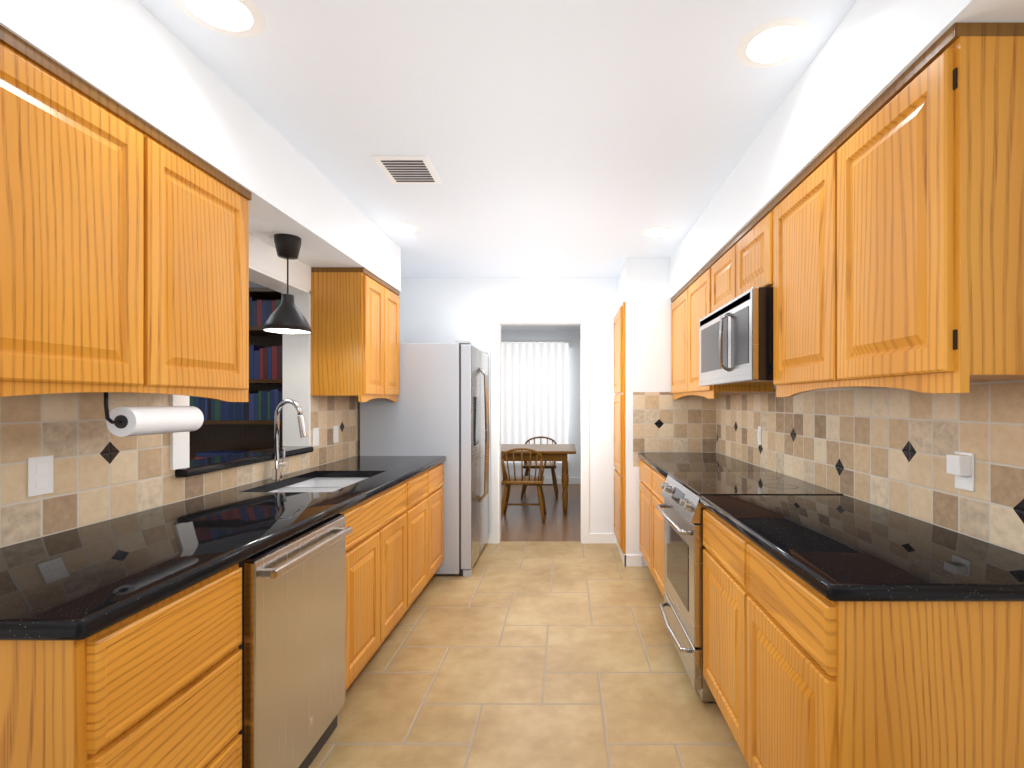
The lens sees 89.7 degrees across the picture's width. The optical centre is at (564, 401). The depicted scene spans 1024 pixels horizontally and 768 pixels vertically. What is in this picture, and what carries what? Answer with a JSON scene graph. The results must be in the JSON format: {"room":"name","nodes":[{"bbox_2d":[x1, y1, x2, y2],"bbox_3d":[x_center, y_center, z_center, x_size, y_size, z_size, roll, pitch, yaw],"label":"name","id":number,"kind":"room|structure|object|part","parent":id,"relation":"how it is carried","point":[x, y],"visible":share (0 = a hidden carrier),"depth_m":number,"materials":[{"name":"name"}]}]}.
{"room":"kitchen","nodes":[
{"label":"kitchen","id":0,"kind":"room"},
{"bbox_2d":[0,392,359,547],"bbox_3d":[-1.645,0.080,1.855,0.150,2.480,6.110,0,0,0],"label":"wall","id":1,"kind":"structure","parent":0,"point":[101,472],"depth_m":1.72,"materials":[{"name":"tile"}]},
{"bbox_2d":[28,455,52,496],"bbox_3d":[-1.565,0.220,1.530,0.008,0.115,0.072,0,0,0],"label":"electrical outlet","id":2,"kind":"object","parent":1,"relation":"attached to","point":[40,475],"visible":1,"depth_m":1.52,"materials":[{"name":"white plastic"}]},
{"bbox_2d":[36,463,47,474],"bbox_3d":[-1.562,0.200,1.530,0.002,0.028,0.032,0,0,0],"label":"socket","id":3,"kind":"object","parent":2,"relation":"attached to","point":[41,468],"depth_m":1.53,"materials":[{"name":"white plastic"}]},
{"bbox_2d":[36,476,47,487],"bbox_3d":[-1.562,0.240,1.530,0.002,0.028,0.032,0,0,0],"label":"socket","id":4,"kind":"object","parent":2,"relation":"attached to","point":[41,481],"depth_m":1.53,"materials":[{"name":"white plastic"}]},
{"bbox_2d":[0,25,251,401],"bbox_3d":[-1.401,-0.415,1.490,0.331,0.830,1.080,0,0,0],"label":"upper cabinet","id":5,"kind":"object","parent":1,"relation":"attached to","point":[124,249],"visible":1,"depth_m":1.38,"materials":[{"name":"brown wood"}]},
{"bbox_3d":[-1.245,-0.416,1.250,0.020,0.737,0.510,0,0,0],"label":"door","id":6,"kind":"part","parent":5,"relation":"part of","materials":[{"name":"brown wood"}]},
{"bbox_3d":[-1.405,-0.815,1.490,0.323,0.030,1.080,0,0,0],"label":"crown","id":7,"kind":"part","parent":5,"relation":"part of","materials":[{"name":"brown wood"}]},
{"bbox_2d":[104,392,203,436],"bbox_3d":[-1.300,0.031,1.607,0.088,0.142,0.395,0,0,0],"label":"paper towel holder","id":8,"kind":"object","parent":5,"relation":"attached to","point":[129,421],"visible":0.94,"depth_m":1.57,"materials":[{"name":"white paper"}]},
{"bbox_3d":[-1.300,0.012,1.625,0.010,0.102,0.360,0,0,0],"label":"rod","id":9,"kind":"part","parent":8,"relation":"part of","materials":[{"name":"black metal"}]},
{"bbox_3d":[-1.245,-0.416,1.762,0.020,0.737,0.485,0,0,0],"label":"door","id":10,"kind":"part","parent":5,"relation":"part of","materials":[{"name":"brown wood"}]},
{"bbox_2d":[175,446,313,476],"bbox_3d":[-1.640,0.287,2.592,0.220,0.035,1.065,0,0,0],"label":"window sill","id":11,"kind":"structure","parent":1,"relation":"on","point":[208,465],"depth_m":2.45,"materials":[{"name":"black stone"}]},
{"bbox_2d":[283,291,310,445],"bbox_3d":[-1.648,-0.205,3.143,0.164,0.950,0.016,0,0,0],"label":"trim","id":12,"kind":"structure","parent":1,"relation":"attached to","point":[297,368],"depth_m":3.13,"materials":[{"name":"white paint"}]},
{"bbox_2d":[313,428,318,446],"bbox_3d":[-1.565,0.220,3.220,0.010,0.115,0.072,0,0,0],"label":"light switch","id":13,"kind":"object","parent":1,"relation":"attached to","point":[315,436],"visible":1,"depth_m":3.21,"materials":[{"name":"white plastic"}]},
{"bbox_2d":[333,426,338,442],"bbox_3d":[-1.565,0.220,3.500,0.008,0.115,0.072,0,0,0],"label":"electrical outlet","id":14,"kind":"object","parent":1,"relation":"attached to","point":[335,434],"visible":1,"depth_m":3.49,"materials":[{"name":"white plastic"}]},
{"bbox_2d":[311,267,399,401],"bbox_3d":[-1.401,-0.415,3.502,0.331,0.830,0.690,0,0,0],"label":"upper cabinet","id":15,"kind":"object","parent":1,"relation":"attached to","point":[355,329],"visible":1,"depth_m":3.16,"materials":[{"name":"brown wood"}]},
{"bbox_3d":[-1.405,-0.815,3.502,0.323,0.030,0.690,0,0,0],"label":"crown","id":16,"kind":"part","parent":15,"relation":"part of","materials":[{"name":"brown wood"}]},
{"bbox_3d":[-1.245,-0.416,3.335,0.020,0.737,0.320,0,0,0],"label":"door","id":17,"kind":"part","parent":15,"relation":"part of","materials":[{"name":"brown wood"}]},
{"bbox_3d":[-1.245,-0.416,3.668,0.020,0.737,0.322,0,0,0],"label":"door","id":18,"kind":"part","parent":15,"relation":"part of","materials":[{"name":"brown wood"}]},
{"bbox_2d":[0,0,400,291],"bbox_3d":[-1.403,-0.996,1.325,0.335,0.329,5.050,0,0,0],"label":"soffit","id":19,"kind":"structure","parent":0,"point":[137,58],"depth_m":1.75,"materials":[{"name":"white paint"}]},
{"bbox_2d":[262,234,311,334],"bbox_3d":[-1.400,-0.593,2.585,0.224,0.476,0.224,0,0,0],"label":"pendant lamp","id":20,"kind":"object","parent":19,"relation":"hanging from","point":[286,316],"visible":1,"depth_m":2.54,"materials":[{"name":"black metal"}]},
{"bbox_3d":[-1.400,-0.448,2.585,0.224,0.185,0.224,0,0,0],"label":"lamp shade","id":21,"kind":"part","parent":20,"relation":"part of","materials":[{"name":"black metal"}]},
{"bbox_3d":[-1.400,-0.630,2.585,0.008,0.201,0.008,0,0,0],"label":"cord","id":22,"kind":"part","parent":20,"relation":"part of","materials":[{"name":"black metal"}]},
{"bbox_2d":[249,281,266,287],"bbox_3d":[-2.960,0.080,4.430,2.480,2.480,0.140,0,0,0],"label":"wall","id":23,"kind":"structure","parent":0,"point":[253,284],"depth_m":4.36,"materials":[{"name":"white paint"}]},
{"bbox_2d":[138,0,855,329],"bbox_3d":[-0.300,-1.210,3.625,5.800,0.100,9.650,0,0,0],"label":"ceiling","id":24,"kind":"structure","parent":0,"point":[576,138],"depth_m":2.02,"materials":[{"name":"white paint"}]},
{"bbox_2d":[173,0,264,36],"bbox_3d":[-1.020,-1.157,1.510,0.236,0.004,0.236,0,0,0],"label":"recessed light","id":25,"kind":"object","parent":24,"relation":"in","point":[240,18],"visible":1,"depth_m":1.53,"materials":[{"name":"white"}]},
{"bbox_2d":[384,222,420,233],"bbox_3d":[-1.080,-1.157,3.410,0.236,0.004,0.236,0,0,0],"label":"recessed light","id":26,"kind":"object","parent":24,"relation":"in","point":[403,227],"visible":1,"depth_m":3.39,"materials":[{"name":"white"}]},
{"bbox_2d":[372,156,441,183],"bbox_3d":[-0.780,-1.155,2.560,0.260,0.009,0.300,0,0,0],"label":"ceiling vent","id":27,"kind":"object","parent":24,"relation":"in","point":[426,162],"depth_m":2.53,"materials":[{"name":"white metal"}]},
{"bbox_3d":[-0.780,-1.151,2.450,0.200,0.002,0.016,0,0,0],"label":"slot ceiling air vent","id":28,"kind":"part","parent":27,"relation":"part of","materials":[{"name":"white metal"}]},
{"bbox_3d":[-0.780,-1.151,2.478,0.200,0.002,0.016,0,0,0],"label":"slot ceiling air vent","id":29,"kind":"part","parent":27,"relation":"part of","materials":[{"name":"white metal"}]},
{"bbox_3d":[-0.780,-1.151,2.505,0.200,0.002,0.016,0,0,0],"label":"slot ceiling air vent","id":30,"kind":"part","parent":27,"relation":"part of","materials":[{"name":"white metal"}]},
{"bbox_3d":[-0.780,-1.151,2.533,0.200,0.002,0.016,0,0,0],"label":"slot ceiling air vent","id":31,"kind":"part","parent":27,"relation":"part of","materials":[{"name":"white metal"}]},
{"bbox_3d":[-0.780,-1.151,2.560,0.200,0.002,0.016,0,0,0],"label":"slot ceiling air vent","id":32,"kind":"part","parent":27,"relation":"part of","materials":[{"name":"white metal"}]},
{"bbox_3d":[-0.780,-1.151,2.587,0.200,0.002,0.016,0,0,0],"label":"slot ceiling air vent","id":33,"kind":"part","parent":27,"relation":"part of","materials":[{"name":"white metal"}]},
{"bbox_3d":[-0.780,-1.151,2.615,0.200,0.002,0.016,0,0,0],"label":"slot ceiling air vent","id":34,"kind":"part","parent":27,"relation":"part of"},
{"bbox_3d":[-0.780,-1.151,2.643,0.200,0.002,0.016,0,0,0],"label":"slot ceiling air vent","id":35,"kind":"part","parent":27,"relation":"part of","materials":[{"name":"white metal"}]},
{"bbox_3d":[-0.780,-1.151,2.670,0.200,0.002,0.016,0,0,0],"label":"slot ceiling air vent","id":36,"kind":"part","parent":27,"relation":"part of","materials":[{"name":"white metal"}]},
{"bbox_2d":[640,226,674,236],"bbox_3d":[0.630,-1.157,3.490,0.236,0.004,0.236,0,0,0],"label":"recessed light","id":37,"kind":"object","parent":24,"relation":"in","point":[658,231],"visible":1,"depth_m":3.47,"materials":[{"name":"white"}]},
{"bbox_2d":[737,17,814,67],"bbox_3d":[0.680,-1.157,1.660,0.236,0.004,0.236,0,0,0],"label":"recessed light","id":38,"kind":"object","parent":24,"relation":"in","point":[775,42],"visible":1,"depth_m":1.65,"materials":[{"name":"white"}]},
{"bbox_2d":[398,278,616,532],"bbox_3d":[-0.615,0.080,4.850,2.210,2.480,0.120,0,0,0],"label":"wall","id":39,"kind":"structure","parent":0,"point":[599,301],"depth_m":4.79,"materials":[{"name":"white paint"}]},
{"bbox_2d":[491,315,588,543],"bbox_3d":[-0.233,0.253,4.845,0.915,2.135,0.140,0,0,0],"label":"door frame","id":40,"kind":"structure","parent":39,"relation":"attached to","point":[585,429],"depth_m":4.78,"materials":[{"name":"white"}]},
{"bbox_2d":[589,533,615,542],"bbox_3d":[0.357,1.275,4.784,0.265,0.090,0.012,0,0,0],"label":"baseboard","id":41,"kind":"structure","parent":39,"relation":"attached to","point":[602,537],"depth_m":4.78,"materials":[{"name":"white wood"}]},
{"bbox_2d":[308,484,748,767],"bbox_3d":[-0.300,1.350,3.625,5.800,0.060,9.650,0,0,0],"label":"floor","id":42,"kind":"structure","parent":0,"point":[535,654],"depth_m":2.47,"materials":[{"name":"tile"}]},
{"bbox_2d":[0,567,241,767],"bbox_3d":[-1.236,0.882,1.208,0.661,0.875,0.487,0,0,0],"label":"base cabinet","id":43,"kind":"object","parent":42,"relation":"on","point":[120,640],"depth_m":1.10,"materials":[{"name":"brown wood"}]},
{"bbox_3d":[-0.915,0.573,1.215,0.020,0.215,0.450,0,0,0],"label":"drawer","id":44,"kind":"part","parent":43,"relation":"part of","materials":[{"name":"brown wood"}]},
{"bbox_3d":[-0.915,0.807,1.215,0.020,0.225,0.450,0,0,0],"label":"drawer","id":45,"kind":"part","parent":43,"relation":"part of","materials":[{"name":"brown wood"}]},
{"bbox_3d":[-0.915,1.060,1.215,0.020,0.250,0.450,0,0,0],"label":"drawer","id":46,"kind":"part","parent":43,"relation":"part of","materials":[{"name":"brown wood"}]},
{"bbox_2d":[0,456,445,646],"bbox_3d":[-1.229,0.425,2.397,0.678,0.040,2.906,0,0,0],"label":"countertop","id":47,"kind":"structure","parent":43,"relation":"on","point":[70,588],"depth_m":1.40,"materials":[{"name":"black stone"}]},
{"bbox_2d":[269,399,311,478],"bbox_3d":[-1.433,0.194,2.678,0.227,0.421,0.138,0,0,0],"label":"faucet","id":48,"kind":"object","parent":47,"relation":"on","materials":[{"name":"silver metal"}]},
{"bbox_2d":[264,475,395,530],"bbox_3d":[-1.260,0.539,2.660,0.484,0.212,0.785,0,0,0],"label":"sink","id":49,"kind":"object","parent":47,"relation":"in","point":[379,508],"depth_m":2.65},
{"bbox_2d":[239,514,351,767],"bbox_3d":[-1.176,0.878,1.763,0.668,0.860,0.610,0,0,0],"label":"dishwasher","id":50,"kind":"object","parent":42,"relation":"on","point":[292,646],"visible":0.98,"depth_m":1.67,"materials":[{"name":"grey metal"}]},
{"bbox_3d":[-0.873,0.505,1.518,0.022,0.018,0.024,0,0,0],"label":"handle post","id":51,"kind":"part","parent":50,"relation":"part of","materials":[{"name":"silver metal"}]},
{"bbox_2d":[344,507,359,691],"bbox_3d":[-1.246,0.882,2.167,0.641,0.875,0.184,0,0,0],"label":"base cabinet","id":52,"kind":"object","parent":42,"relation":"on","point":[352,518],"depth_m":2.18,"materials":[{"name":"brown wood"}]},
{"bbox_2d":[356,519,415,676],"bbox_3d":[-1.236,1.010,2.660,0.661,0.620,0.801,0,0,0],"label":"base cabinet","id":53,"kind":"object","parent":42,"relation":"on","point":[386,565],"depth_m":2.54,"materials":[{"name":"brown wood"}]},
{"bbox_3d":[-0.915,0.910,3.170,0.020,0.550,0.430,0,0,0],"label":"door","id":54,"kind":"part","parent":53,"relation":"part of","materials":[{"name":"brown wood"}]},
{"bbox_2d":[388,471,431,597],"bbox_3d":[-1.236,0.882,3.227,0.661,0.875,0.332,0,0,0],"label":"base cabinet","id":55,"kind":"object","parent":42,"relation":"on","point":[414,497],"depth_m":3.21,"materials":[{"name":"brown wood"}]},
{"bbox_3d":[-0.915,0.542,3.170,0.020,0.155,0.430,0,0,0],"label":"drawer","id":56,"kind":"part","parent":55,"relation":"part of","materials":[{"name":"brown wood"}]},
{"bbox_2d":[360,341,489,576],"bbox_3d":[-1.090,0.428,4.315,0.919,1.783,0.910,0,0,0],"label":"refrigerator","id":57,"kind":"object","parent":42,"relation":"on","point":[440,407],"visible":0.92,"depth_m":3.86,"materials":[{"name":"grey paint"}]},
{"bbox_2d":[460,344,479,569],"bbox_3d":[-0.749,0.415,4.051,0.079,1.700,0.381,0,0,0],"label":"freezer","id":58,"kind":"object","parent":57,"relation":"in","point":[469,354],"depth_m":3.86,"materials":[{"name":"grey paint"}]},
{"bbox_2d":[471,345,479,568],"bbox_3d":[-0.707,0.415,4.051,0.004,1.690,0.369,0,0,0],"label":"door","id":59,"kind":"structure","parent":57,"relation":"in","point":[475,353],"depth_m":4.03,"materials":[{"name":"silver metal"}]},
{"bbox_3d":[-0.673,0.270,4.200,0.084,1.116,0.026,0,0,0],"label":"handle","id":60,"kind":"part","parent":57,"relation":"part of","materials":[{"name":"silver metal"}]},
{"bbox_3d":[-0.673,0.270,4.290,0.084,1.116,0.026,0,0,0],"label":"handle","id":61,"kind":"part","parent":57,"relation":"part of","materials":[{"name":"silver metal"}]},
{"bbox_2d":[432,463,443,576],"bbox_3d":[-1.236,0.882,3.619,0.661,0.875,0.454,0,0,0],"label":"base cabinet","id":62,"kind":"object","parent":42,"relation":"on","point":[437,472],"depth_m":3.65,"materials":[{"name":"brown wood"}]},
{"bbox_3d":[-0.915,0.542,3.615,0.020,0.155,0.430,0,0,0],"label":"drawer","id":63,"kind":"part","parent":62,"relation":"part of","materials":[{"name":"brown wood"}]},
{"bbox_3d":[-0.915,0.910,3.615,0.020,0.550,0.430,0,0,0],"label":"door","id":64,"kind":"part","parent":62,"relation":"part of","materials":[{"name":"brown wood"}]},
{"bbox_2d":[501,448,546,522],"bbox_3d":[-0.470,0.910,5.790,0.532,0.826,0.486,0,0,0],"label":"dining chair","id":65,"kind":"object","parent":42,"relation":"on","point":[508,481],"visible":1,"depth_m":5.61,"materials":[{"name":"brown wood"}]},
{"bbox_2d":[501,444,575,513],"bbox_3d":[-0.720,0.945,6.450,1.700,0.750,1.000,0,0,0],"label":"dining table","id":66,"kind":"object","parent":42,"relation":"on","point":[555,452],"visible":0.42,"depth_m":6.05,"materials":[{"name":"brown wood"}]},
{"bbox_3d":[0.000,1.010,6.080,0.090,0.620,0.090,0,0,0],"label":"leg","id":67,"kind":"part","parent":66,"relation":"part of","materials":[{"name":"brown wood"}]},
{"bbox_2d":[521,436,557,498],"bbox_3d":[-0.350,0.910,7.190,0.532,0.826,0.486,0,0,0],"label":"dining chair","id":68,"kind":"object","parent":42,"relation":"on","point":[551,465],"visible":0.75,"depth_m":7.07,"materials":[{"name":"brown wood"}]},
{"bbox_2d":[638,452,773,596],"bbox_3d":[0.900,0.863,3.531,0.635,0.915,1.174,0,0,0],"label":"base cabinet","id":69,"kind":"object","parent":42,"relation":"on","point":[655,468],"visible":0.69,"depth_m":3.48,"materials":[{"name":"brown wood"}]},
{"bbox_3d":[0.605,0.542,3.821,0.020,0.155,0.569,0,0,0],"label":"drawer","id":70,"kind":"part","parent":69,"relation":"part of","materials":[{"name":"brown wood"}]},
{"bbox_3d":[0.605,0.910,3.821,0.020,0.550,0.569,0,0,0],"label":"door","id":71,"kind":"part","parent":69,"relation":"part of","materials":[{"name":"brown wood"}]},
{"bbox_3d":[0.605,0.542,3.240,0.020,0.155,0.570,0,0,0],"label":"drawer","id":72,"kind":"part","parent":69,"relation":"part of","materials":[{"name":"brown wood"}]},
{"bbox_3d":[0.605,0.910,3.240,0.020,0.550,0.570,0,0,0],"label":"door","id":73,"kind":"part","parent":69,"relation":"part of","materials":[{"name":"brown wood"}]},
{"bbox_2d":[638,452,773,479],"bbox_3d":[0.900,0.425,3.531,0.635,0.040,1.174,0,0,0],"label":"countertop","id":74,"kind":"structure","parent":69,"relation":"on","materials":[{"name":"black stone"}]},
{"bbox_2d":[656,472,843,702],"bbox_3d":[0.860,0.860,2.585,0.712,0.920,0.706,0,0,0],"label":"range","id":75,"kind":"object","parent":42,"relation":"on","point":[684,547],"visible":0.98,"depth_m":2.43,"materials":[{"name":"silver metal"}]},
{"bbox_3d":[0.555,0.470,2.864,0.040,0.045,0.042,0,0,0],"label":"knob","id":76,"kind":"part","parent":75,"relation":"part of","materials":[{"name":"silver metal"}]},
{"bbox_3d":[0.555,0.470,2.774,0.040,0.045,0.042,0,0,0],"label":"knob","id":77,"kind":"part","parent":75,"relation":"part of","materials":[{"name":"silver metal"}]},
{"bbox_3d":[0.536,0.585,2.585,0.064,0.021,0.619,0,0,0],"label":"door handle","id":78,"kind":"part","parent":75,"relation":"part of","materials":[{"name":"silver metal"}]},
{"bbox_3d":[0.541,1.131,2.585,0.058,0.031,0.555,0,0,0],"label":"drawer handle","id":79,"kind":"part","parent":75,"relation":"part of","materials":[{"name":"silver metal"}]},
{"bbox_3d":[0.582,1.173,2.585,0.034,0.175,0.690,0,0,0],"label":"drawer","id":80,"kind":"part","parent":75,"relation":"part of","materials":[{"name":"silver metal"}]},
{"bbox_3d":[0.582,0.806,2.585,0.034,0.537,0.690,0,0,0],"label":"door","id":81,"kind":"part","parent":75,"relation":"part of","materials":[{"name":"silver metal"}]},
{"bbox_3d":[0.555,0.470,2.396,0.040,0.045,0.042,0,0,0],"label":"knob","id":82,"kind":"part","parent":75,"relation":"part of","materials":[{"name":"silver metal"}]},
{"bbox_3d":[0.555,0.470,2.306,0.040,0.045,0.042,0,0,0],"label":"knob","id":83,"kind":"part","parent":75,"relation":"part of","materials":[{"name":"silver metal"}]},
{"label":"burner","id":84,"kind":"part","parent":75,"relation":"part of","materials":[{"name":"black glass"}]},
{"label":"burner","id":85,"kind":"part","parent":75,"relation":"part of","materials":[{"name":"black glass"}]},
{"bbox_2d":[667,472,843,497],"bbox_3d":[0.902,0.409,2.585,0.628,0.016,0.706,0,0,0],"label":"cooktop","id":86,"kind":"object","parent":75,"relation":"in","point":[696,484],"depth_m":2.49,"materials":[{"name":"black glass"}]},
{"label":"burner","id":87,"kind":"part","parent":75,"relation":"part of","materials":[{"name":"black glass"}]},
{"label":"burner","id":88,"kind":"part","parent":75,"relation":"part of","materials":[{"name":"black glass"}]},
{"bbox_2d":[700,495,1023,767],"bbox_3d":[0.900,0.863,1.678,0.635,0.915,1.096,0,0,0],"label":"base cabinet","id":89,"kind":"object","parent":42,"relation":"on","point":[842,631],"visible":0.98,"depth_m":1.21,"materials":[{"name":"brown wood"}]},
{"bbox_3d":[0.605,0.542,1.956,0.020,0.155,0.519,0,0,0],"label":"drawer","id":90,"kind":"part","parent":89,"relation":"part of","materials":[{"name":"brown wood"}]},
{"bbox_3d":[0.605,0.910,1.956,0.020,0.550,0.519,0,0,0],"label":"door","id":91,"kind":"part","parent":89,"relation":"part of","materials":[{"name":"brown wood"}]},
{"bbox_3d":[0.605,0.542,1.423,0.020,0.155,0.525,0,0,0],"label":"drawer","id":92,"kind":"part","parent":89,"relation":"part of","materials":[{"name":"brown wood"}]},
{"bbox_3d":[0.605,0.910,1.423,0.020,0.550,0.525,0,0,0],"label":"door","id":93,"kind":"part","parent":89,"relation":"part of","materials":[{"name":"brown wood"}]},
{"bbox_2d":[700,495,1023,601],"bbox_3d":[0.900,0.425,1.678,0.635,0.040,1.096,0,0,0],"label":"countertop","id":94,"kind":"structure","parent":89,"relation":"on","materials":[{"name":"black stone"}]},
{"bbox_2d":[501,330,579,477],"bbox_3d":[-0.300,0.080,8.355,5.800,2.480,0.190,0,0,0],"label":"wall","id":95,"kind":"structure","parent":0,"point":[573,336],"depth_m":8.26,"materials":[{"name":"white paint"}]},
{"bbox_2d":[501,341,570,462],"bbox_3d":[-1.000,-0.004,8.205,2.200,1.947,0.106,0,0,0],"label":"vertical blinds","id":96,"kind":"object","parent":95,"relation":"in","point":[534,388],"depth_m":8.17,"materials":[{"name":"white"}]},
{"bbox_3d":[-1.000,-0.965,8.170,2.200,0.024,0.023,0,0,0],"label":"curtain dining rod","id":97,"kind":"part","parent":96,"relation":"part of","materials":[{"name":"white"}]},
{"bbox_2d":[501,478,579,483],"bbox_3d":[-0.300,1.270,8.252,5.500,0.100,0.015,0,0,0],"label":"baseboard","id":98,"kind":"structure","parent":95,"relation":"attached to","point":[571,481],"depth_m":8.24,"materials":[{"name":"white wood"}]},
{"bbox_2d":[617,258,716,565],"bbox_3d":[0.930,0.080,4.515,0.880,2.480,0.790,0,0,0],"label":"wall","id":99,"kind":"structure","parent":0,"point":[658,418],"depth_m":4.12,"materials":[{"name":"paint"}]},
{"bbox_2d":[614,302,624,553],"bbox_3d":[0.469,0.207,4.460,0.038,2.035,0.640,0,0,0],"label":"wall cabinet","id":100,"kind":"object","parent":99,"relation":"attached to","point":[619,424],"visible":1,"depth_m":4.23,"materials":[{"name":"brown wood"}]},
{"bbox_3d":[0.460,-0.430,4.460,0.020,0.700,0.560,0,0,0],"label":"door","id":101,"kind":"part","parent":100,"relation":"part of","materials":[{"name":"brown wood"}]},
{"bbox_3d":[0.460,0.270,4.460,0.020,0.660,0.560,0,0,0],"label":"door","id":102,"kind":"part","parent":100,"relation":"part of","materials":[{"name":"brown wood"}]},
{"bbox_3d":[0.460,0.910,4.460,0.020,0.580,0.560,0,0,0],"label":"door","id":103,"kind":"part","parent":100,"relation":"part of","materials":[{"name":"brown wood"}]},
{"bbox_2d":[616,539,625,566],"bbox_3d":[0.484,1.275,4.449,0.012,0.090,0.682,0,0,0],"label":"baseboard block","id":104,"kind":"object","parent":99,"relation":"attached to","point":[623,556],"visible":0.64,"depth_m":4.33,"materials":[{"name":"white wood"}]},
{"bbox_2d":[624,555,641,566],"bbox_3d":[0.549,1.275,4.114,0.142,0.090,0.012,0,0,0],"label":"baseboard block","id":105,"kind":"object","parent":99,"relation":"attached to","point":[633,560],"visible":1,"depth_m":4.11,"materials":[{"name":"white wood"}]},
{"bbox_2d":[670,0,1023,298],"bbox_3d":[1.031,-0.996,1.460,0.378,0.329,5.320,0,0,0],"label":"soffit","id":106,"kind":"structure","parent":0,"point":[869,54],"depth_m":1.64,"materials":[{"name":"white paint"}]},
{"bbox_2d":[711,200,774,311],"bbox_3d":[1.030,-0.655,2.539,0.371,0.350,0.878,0,0,0],"label":"upper cabinet","id":107,"kind":"object","parent":106,"relation":"hanging from","point":[742,260],"visible":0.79,"depth_m":2.40,"materials":[{"name":"brown wood"}]},
{"bbox_3d":[0.855,-0.636,2.754,0.020,0.297,0.418,0,0,0],"label":"door","id":108,"kind":"part","parent":107,"relation":"part of","materials":[{"name":"brown wood"}]},
{"bbox_2d":[699,287,775,385],"bbox_3d":[0.970,-0.283,2.540,0.488,0.386,0.836,0,0,0],"label":"microwave","id":109,"kind":"object","parent":107,"relation":"attached to","point":[736,341],"visible":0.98,"depth_m":2.28,"materials":[{"name":"silver glass"}]},
{"bbox_3d":[0.753,-0.283,2.417,0.053,0.281,0.018,0,0,0],"label":"handle","id":110,"kind":"part","parent":109,"relation":"part of","materials":[{"name":"silver metal"}]},
{"bbox_3d":[1.034,-0.815,2.539,0.363,0.030,0.878,0,0,0],"label":"crown","id":111,"kind":"part","parent":107,"relation":"part of","materials":[{"name":"brown wood"}]},
{"bbox_3d":[0.855,-0.636,2.324,0.020,0.297,0.418,0,0,0],"label":"door","id":112,"kind":"part","parent":107,"relation":"part of","materials":[{"name":"brown wood"}]},
{"bbox_2d":[717,379,1023,553],"bbox_3d":[1.295,0.080,1.460,0.150,2.480,5.320,0,0,0],"label":"wall","id":113,"kind":"structure","parent":0,"point":[888,448],"depth_m":1.85,"materials":[{"name":"tile"}]},
{"bbox_2d":[671,260,773,399],"bbox_3d":[1.030,-0.425,3.548,0.371,0.810,1.136,0,0,0],"label":"upper cabinet","id":114,"kind":"object","parent":113,"relation":"attached to","point":[691,304],"visible":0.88,"depth_m":3.46,"materials":[{"name":"brown wood"}]},
{"bbox_3d":[0.855,-0.426,3.816,0.020,0.717,0.568,0,0,0],"label":"door","id":115,"kind":"part","parent":114,"relation":"part of","materials":[{"name":"brown wood"}]},
{"bbox_3d":[0.855,-0.426,3.259,0.020,0.717,0.522,0,0,0],"label":"door","id":116,"kind":"part","parent":114,"relation":"part of","materials":[{"name":"brown wood"}]},
{"bbox_3d":[1.034,-0.815,3.548,0.363,0.030,1.136,0,0,0],"label":"crown","id":117,"kind":"part","parent":114,"relation":"part of","materials":[{"name":"brown wood"}]},
{"bbox_2d":[758,426,760,444],"bbox_3d":[1.214,0.210,3.200,0.010,0.115,0.045,0,0,0],"label":"light switch","id":118,"kind":"object","parent":113,"relation":"attached to","point":[759,435],"visible":1,"depth_m":3.19,"materials":[{"name":"white plastic"}]},
{"bbox_2d":[773,23,1023,396],"bbox_3d":[1.030,-0.425,1.609,0.371,0.810,0.978,0,0,0],"label":"upper cabinet","id":119,"kind":"object","parent":113,"relation":"attached to","point":[898,234],"visible":1,"depth_m":1.23,"materials":[{"name":"brown wood"}]},
{"bbox_3d":[0.855,-0.426,1.847,0.020,0.717,0.473,0,0,0],"label":"door","id":120,"kind":"part","parent":119,"relation":"part of","materials":[{"name":"brown wood"}]},
{"bbox_3d":[0.855,-0.426,1.367,0.020,0.717,0.460,0,0,0],"label":"door","id":121,"kind":"part","parent":119,"relation":"part of","materials":[{"name":"brown wood"}]},
{"bbox_3d":[1.034,-0.815,1.609,0.363,0.030,0.978,0,0,0],"label":"crown","id":122,"kind":"part","parent":119,"relation":"part of","materials":[{"name":"brown wood"}]},
{"bbox_2d":[946,451,973,491],"bbox_3d":[1.199,0.210,1.560,0.041,0.115,0.072,0,0,0],"label":"electrical outlet","id":123,"kind":"object","parent":113,"relation":"attached to","point":[959,465],"visible":1,"depth_m":1.54,"materials":[{"name":"white plastic"}]},
{"bbox_2d":[958,459,967,469],"bbox_3d":[1.212,0.190,1.560,0.002,0.028,0.032,0,0,0],"label":"socket","id":124,"kind":"object","parent":123,"relation":"attached to","point":[966,460],"depth_m":1.53,"materials":[{"name":"white plastic"}]},
{"bbox_2d":[958,472,967,482],"bbox_3d":[1.212,0.230,1.560,0.002,0.028,0.032,0,0,0],"label":"socket","id":125,"kind":"object","parent":123,"relation":"attached to","point":[961,479],"depth_m":1.56,"materials":[{"name":"white plastic"}]},
{"bbox_3d":[-2.960,1.351,2.000,2.480,0.059,5.000,0,0,0],"label":"floor","id":126,"kind":"structure","parent":0,"visible":0},
{"bbox_2d":[189,288,282,459],"bbox_3d":[-2.625,0.195,4.185,1.650,2.250,0.330,0,0,0],"label":"bookcase","id":127,"kind":"object","parent":126,"relation":"on","point":[225,428],"visible":0.19,"depth_m":4.04,"materials":[{"name":"brown wood"}]},
{"bbox_3d":[-1.645,-0.920,2.635,0.150,0.480,1.030,0,0,0],"label":"wall","id":128,"kind":"structure","parent":0,"visible":0},
{"bbox_2d":[170,234,310,469],"bbox_3d":[-1.564,-0.280,2.592,0.012,1.100,1.115,0,0,0],"label":"window frame","id":129,"kind":"structure","parent":128,"relation":"attached to","point":[263,256],"depth_m":2.63,"materials":[{"name":"white"}]},
{"bbox_2d":[249,265,310,292],"bbox_3d":[-1.648,-0.673,2.635,0.164,0.016,1.032,0,0,0],"label":"trim","id":130,"kind":"structure","parent":128,"relation":"attached to","point":[263,278],"depth_m":2.85,"materials":[{"name":"white"}]}
]}

